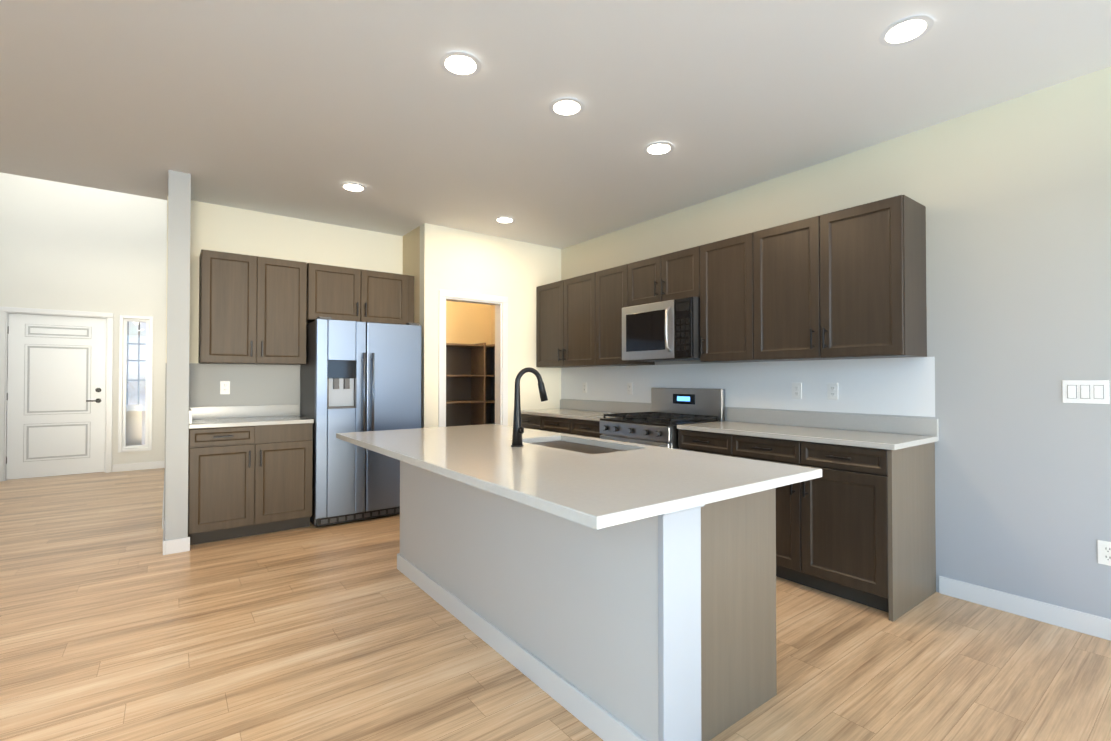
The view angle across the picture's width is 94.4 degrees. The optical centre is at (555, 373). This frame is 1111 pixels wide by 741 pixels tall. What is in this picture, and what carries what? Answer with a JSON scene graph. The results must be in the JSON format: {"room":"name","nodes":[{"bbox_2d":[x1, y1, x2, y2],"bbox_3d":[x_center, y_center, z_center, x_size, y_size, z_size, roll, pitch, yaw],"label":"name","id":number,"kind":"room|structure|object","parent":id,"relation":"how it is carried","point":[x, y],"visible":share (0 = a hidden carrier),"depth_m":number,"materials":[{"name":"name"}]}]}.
{"room":"kitchen","nodes":[
{"label":"kitchen","id":0,"kind":"room"},
{"bbox_2d":[0,172,159,464],"bbox_3d":[-6.202,-1.276,6.787,1.680,5.200,0.120,1,-1,-37],"label":"wall","id":1,"kind":"structure","parent":0,"point":[68,247],"depth_m":6.74,"materials":[{"name":"paint"}]},
{"bbox_2d":[6,313,105,479],"bbox_3d":[-6.370,0.288,6.582,0.922,2.043,0.105,1,-1,-37],"label":"front door","id":2,"kind":"structure","parent":1,"relation":"in","point":[56,390],"depth_m":6.57,"materials":[{"name":"white paint"}]},
{"bbox_2d":[0,307,152,481],"bbox_3d":[-6.221,0.259,6.743,1.480,2.130,0.136,1,-1,-37],"label":"door frame","id":3,"kind":"structure","parent":1,"relation":"attached to","point":[5,311],"depth_m":6.85,"materials":[{"name":"white wood"}]},
{"bbox_2d":[122,318,149,448],"bbox_3d":[-5.775,0.143,7.084,0.279,1.769,0.050,1,-1,-37],"label":"sidelight window","id":4,"kind":"structure","parent":1,"relation":"in","point":[124,418],"depth_m":7.06,"materials":[{"name":"white"}]},
{"bbox_2d":[156,199,166,460],"bbox_3d":[-4.324,-1.288,5.809,0.150,5.200,3.940,1,-1,-37],"label":"wall","id":5,"kind":"structure","parent":0,"point":[160,344],"depth_m":7.22,"materials":[{"name":"paint"}]},
{"bbox_2d":[165,170,190,540],"bbox_3d":[-2.916,-0.081,3.969,0.130,2.740,0.670,1,-1,-37],"label":"wall column","id":6,"kind":"structure","parent":0,"point":[178,329],"depth_m":3.70,"materials":[{"name":"beige paint"}]},
{"bbox_2d":[164,196,402,519],"bbox_3d":[-2.425,-0.070,4.831,1.970,2.740,0.120,1,-1,-37],"label":"wall","id":7,"kind":"structure","parent":0,"point":[219,228],"depth_m":4.60,"materials":[{"name":"beige paint"}]},
{"bbox_2d":[220,381,229,393],"bbox_3d":[-2.846,0.125,4.431,0.070,0.114,0.008,1,-1,-37],"label":"electrical outlet","id":8,"kind":"object","parent":7,"relation":"attached to","point":[224,387],"visible":1,"depth_m":4.43,"materials":[{"name":"white plastic"}]},
{"bbox_2d":[198,249,309,364],"bbox_3d":[-2.589,-0.528,4.417,0.766,0.896,0.350,1,-1,-37],"label":"upper cabinet","id":9,"kind":"object","parent":7,"relation":"attached to","point":[258,310],"depth_m":4.26,"materials":[{"name":"brown wood"}]},
{"bbox_2d":[310,263,413,323],"bbox_3d":[-1.886,-0.719,4.947,0.973,0.500,0.350,1,-1,-37],"label":"upper cabinet","id":10,"kind":"object","parent":7,"relation":"attached to","point":[336,292],"depth_m":4.78,"materials":[{"name":"brown wood"}]},
{"bbox_2d":[403,226,419,322],"bbox_3d":[-1.719,-0.060,5.630,0.120,2.740,1.470,1,-1,-37],"label":"wall","id":11,"kind":"structure","parent":0,"point":[411,241],"depth_m":5.12,"materials":[{"name":"paint"}]},
{"bbox_2d":[446,301,490,344],"bbox_3d":[-1.590,-0.047,6.733,1.650,2.740,0.120,1,-1,-37],"label":"wall","id":12,"kind":"structure","parent":0,"point":[470,323],"depth_m":6.97,"materials":[{"name":"paint"}]},
{"bbox_2d":[419,223,560,427],"bbox_3d":[-0.629,-0.062,5.454,1.650,2.740,0.120,1,-1,-37],"label":"wall","id":13,"kind":"structure","parent":0,"point":[516,273],"depth_m":5.38,"materials":[{"name":"cream paint"}]},
{"bbox_2d":[438,290,507,426],"bbox_3d":[-0.857,0.248,5.269,0.780,2.115,0.136,1,-1,-37],"label":"door frame","id":14,"kind":"structure","parent":13,"relation":"attached to","point":[501,362],"depth_m":5.41,"materials":[{"name":"white wood"}]},
{"bbox_2d":[0,468,1110,740],"bbox_3d":[-0.846,1.323,2.635,5.600,0.100,13.140,1,-1,-37],"label":"floor","id":15,"kind":"structure","parent":0,"point":[116,624],"depth_m":2.32,"materials":[{"name":"brown wood"}]},
{"bbox_2d":[188,404,313,544],"bbox_3d":[-2.526,0.788,4.255,0.846,1.010,0.660,1,-1,-37],"label":"base cabinet","id":16,"kind":"object","parent":15,"relation":"on","point":[249,470],"visible":0.88,"depth_m":4.04,"materials":[{"name":"brown wood"}]},
{"bbox_2d":[300,316,421,526],"bbox_3d":[-1.792,0.407,4.756,0.910,1.745,0.741,1,-1,-37],"label":"refrigerator","id":17,"kind":"object","parent":15,"relation":"on","point":[358,376],"visible":0.92,"depth_m":4.45,"materials":[{"name":"silver metal"}]},
{"bbox_2d":[446,343,485,426],"bbox_3d":[-1.393,0.461,6.561,1.522,1.720,0.378,1,-1,-37],"label":"pantry shelving","id":18,"kind":"object","parent":15,"relation":"on","point":[470,384],"depth_m":6.83,"materials":[{"name":"brown wood"}]},
{"bbox_2d":[486,344,494,423],"bbox_3d":[-0.506,0.459,6.403,0.292,1.720,0.900,1,-1,-37],"label":"pantry shelving","id":19,"kind":"object","parent":15,"relation":"on","point":[490,349],"depth_m":7.12,"materials":[{"name":"brown wood"}]},
{"bbox_2d":[521,400,650,437],"bbox_3d":[0.228,0.799,5.122,0.660,1.010,1.418,1,-1,-37],"label":"base cabinet","id":20,"kind":"object","parent":15,"relation":"on","point":[576,417],"visible":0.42,"depth_m":5.03,"materials":[{"name":"brown wood"}]},
{"bbox_2d":[397,464,789,740],"bbox_3d":[-0.044,0.834,2.697,0.779,0.879,2.285,1,-1,-37],"label":"kitchen island","id":21,"kind":"object","parent":15,"relation":"on","point":[607,590],"depth_m":1.88,"materials":[{"name":"paint"}]},
{"bbox_2d":[336,424,821,531],"bbox_3d":[-0.182,0.377,2.536,1.110,0.030,2.416,1,-1,-37],"label":"island countertop","id":22,"kind":"structure","parent":21,"relation":"on","point":[597,484],"depth_m":1.89,"materials":[{"name":"white stone"}]},
{"bbox_2d":[511,367,547,446],"bbox_3d":[-0.114,0.166,2.581,0.216,0.392,0.112,1,-1,-37],"label":"gooseneck faucet","id":23,"kind":"object","parent":22,"relation":"on","point":[518,430],"visible":1,"depth_m":2.54,"materials":[{"name":"black metal"}]},
{"bbox_2d":[600,388,724,448],"bbox_3d":[0.845,0.710,4.222,0.745,1.165,0.757,1,-1,-37],"label":"gas range","id":24,"kind":"object","parent":15,"relation":"on","point":[672,409],"visible":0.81,"depth_m":4.18,"materials":[{"name":"silver metal"}]},
{"bbox_2d":[677,408,938,621],"bbox_3d":[1.549,0.777,3.362,0.660,1.010,1.410,1,-1,-37],"label":"base cabinet","id":25,"kind":"object","parent":15,"relation":"on","point":[855,522],"visible":0.81,"depth_m":2.91,"materials":[{"name":"brown wood"}]},
{"bbox_2d":[0,0,1110,248],"bbox_3d":[-0.006,-1.540,1.551,5.600,0.120,10.340,1,-1,-37],"label":"ceiling","id":26,"kind":"structure","parent":0,"point":[298,108],"depth_m":2.70,"materials":[{"name":"white paint"}]},
{"bbox_2d":[340,182,366,191],"bbox_3d":[-1.571,-1.445,4.001,0.196,0.009,0.196,1,-1,-37],"label":"recessed light","id":27,"kind":"object","parent":26,"relation":"in","point":[352,187],"visible":0.94,"depth_m":3.99,"materials":[{"name":"white plastic"}]},
{"bbox_2d":[440,52,480,76],"bbox_3d":[-0.450,-1.464,2.442,0.196,0.009,0.196,1,-1,-37],"label":"recessed light","id":28,"kind":"object","parent":26,"relation":"in","point":[460,64],"visible":1,"depth_m":2.43,"materials":[{"name":"white plastic"}]},
{"bbox_2d":[494,217,514,223],"bbox_3d":[-0.475,-1.435,4.823,0.196,0.009,0.196,1,-1,-37],"label":"recessed light","id":29,"kind":"object","parent":26,"relation":"in","point":[505,220],"visible":0.98,"depth_m":4.82,"materials":[{"name":"white plastic"}]},
{"bbox_2d":[549,98,584,116],"bbox_3d":[0.062,-1.460,2.826,0.196,0.009,0.196,1,-1,-37],"label":"recessed light","id":30,"kind":"object","parent":26,"relation":"in","point":[566,107],"visible":1,"depth_m":2.82,"materials":[{"name":"white plastic"}]},
{"bbox_2d":[644,142,673,155],"bbox_3d":[0.669,-1.454,3.332,0.196,0.009,0.196,1,-1,-37],"label":"recessed light","id":31,"kind":"object","parent":26,"relation":"in","point":[658,148],"visible":1,"depth_m":3.32,"materials":[{"name":"white plastic"}]},
{"bbox_2d":[879,15,933,45],"bbox_3d":[1.502,-1.467,2.207,0.196,0.009,0.196,1,-1,-37],"label":"recessed light","id":32,"kind":"object","parent":26,"relation":"in","point":[906,30],"visible":1,"depth_m":2.20,"materials":[{"name":"white plastic"}]},
{"bbox_2d":[491,67,1110,618],"bbox_3d":[2.184,-0.090,3.177,0.125,2.740,10.340,1,-1,-37],"label":"wall","id":33,"kind":"structure","parent":0,"point":[1013,195],"depth_m":2.82,"materials":[{"name":"beige paint"}]},
{"bbox_2d":[536,273,591,367],"bbox_3d":[0.222,-0.516,5.405,0.350,0.896,0.985,1,-1,-37],"label":"upper cabinet","id":34,"kind":"object","parent":33,"relation":"attached to","point":[564,307],"depth_m":5.28,"materials":[{"name":"brown wood"}]},
{"bbox_2d":[583,383,586,392],"bbox_3d":[0.315,0.159,5.559,0.008,0.114,0.070,1,-1,-37],"label":"electrical outlet","id":35,"kind":"object","parent":33,"relation":"attached to","point":[584,387],"visible":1,"depth_m":5.55,"materials":[{"name":"white plastic"}]},
{"bbox_2d":[112,461,1110,640],"bbox_3d":[-0.846,1.223,2.636,5.359,0.100,12.900,1,-1,-37],"label":"baseboard","id":36,"kind":"structure","parent":33,"relation":"attached to","point":[1080,621],"depth_m":2.74,"materials":[{"name":"white wood"}]},
{"bbox_2d":[592,264,654,366],"bbox_3d":[0.647,-0.522,4.838,0.350,0.896,0.433,1,-1,-37],"label":"upper cabinet","id":37,"kind":"object","parent":33,"relation":"attached to","point":[609,286],"depth_m":4.76,"materials":[{"name":"brown wood"}]},
{"bbox_2d":[627,383,631,394],"bbox_3d":[0.723,0.152,5.016,0.008,0.114,0.070,1,-1,-37],"label":"electrical outlet","id":38,"kind":"object","parent":33,"relation":"attached to","point":[629,388],"visible":1,"depth_m":5.01,"materials":[{"name":"white plastic"}]},
{"bbox_2d":[628,246,699,306],"bbox_3d":[1.011,-0.778,4.357,0.350,0.396,0.777,1,-1,-37],"label":"upper cabinet","id":39,"kind":"object","parent":33,"relation":"attached to","point":[674,275],"depth_m":4.21,"materials":[{"name":"brown wood"}]},
{"bbox_2d":[622,297,699,361],"bbox_3d":[0.953,-0.343,4.316,0.481,0.470,0.753,1,-1,-37],"label":"over-the-range microwave","id":40,"kind":"object","parent":39,"relation":"attached to","point":[668,330],"visible":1,"depth_m":4.14,"materials":[{"name":"silver metal"}]},
{"bbox_2d":[700,234,751,362],"bbox_3d":[1.379,-0.534,3.863,0.350,0.896,0.450,1,-1,-37],"label":"upper cabinet","id":41,"kind":"object","parent":33,"relation":"attached to","point":[725,337],"depth_m":3.77,"materials":[{"name":"brown wood"}]},
{"bbox_2d":[792,383,801,398],"bbox_3d":[1.726,0.126,3.680,0.008,0.114,0.070,1,-1,-37],"label":"electrical outlet","id":42,"kind":"object","parent":33,"relation":"attached to","point":[796,390],"visible":1,"depth_m":3.68,"materials":[{"name":"white plastic"}]},
{"bbox_2d":[827,383,837,399],"bbox_3d":[1.876,0.123,3.481,0.008,0.114,0.070,1,-1,-37],"label":"electrical outlet","id":43,"kind":"object","parent":33,"relation":"attached to","point":[832,391],"visible":1,"depth_m":3.48,"materials":[{"name":"white plastic"}]},
{"bbox_2d":[748,195,926,361],"bbox_3d":[1.789,-0.541,3.318,0.350,0.896,0.915,1,-1,-37],"label":"upper cabinet","id":44,"kind":"object","parent":33,"relation":"attached to","point":[848,283],"depth_m":3.11,"materials":[{"name":"brown wood"}]},
{"bbox_2d":[1062,380,1109,403],"bbox_3d":[2.595,0.092,2.521,0.010,0.114,0.162,1,-1,-37],"label":"switch plate","id":45,"kind":"object","parent":33,"relation":"attached to","point":[1087,391],"visible":1,"depth_m":2.52,"materials":[{"name":"white plastic"}]},
{"bbox_2d":[1097,540,1110,565],"bbox_3d":[2.638,0.861,2.456,0.008,0.114,0.070,1,-1,-37],"label":"electrical outlet","id":46,"kind":"object","parent":33,"relation":"attached to","point":[1104,552],"visible":1,"depth_m":2.46,"materials":[{"name":"white plastic"}]},
{"label":"outside","id":47,"kind":"structure","parent":0,"visible":0},
{"bbox_2d":[126,322,145,445],"bbox_3d":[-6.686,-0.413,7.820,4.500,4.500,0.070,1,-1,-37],"label":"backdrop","id":48,"kind":"structure","parent":47,"point":[132,401],"depth_m":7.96,"materials":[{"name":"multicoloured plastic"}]}
]}

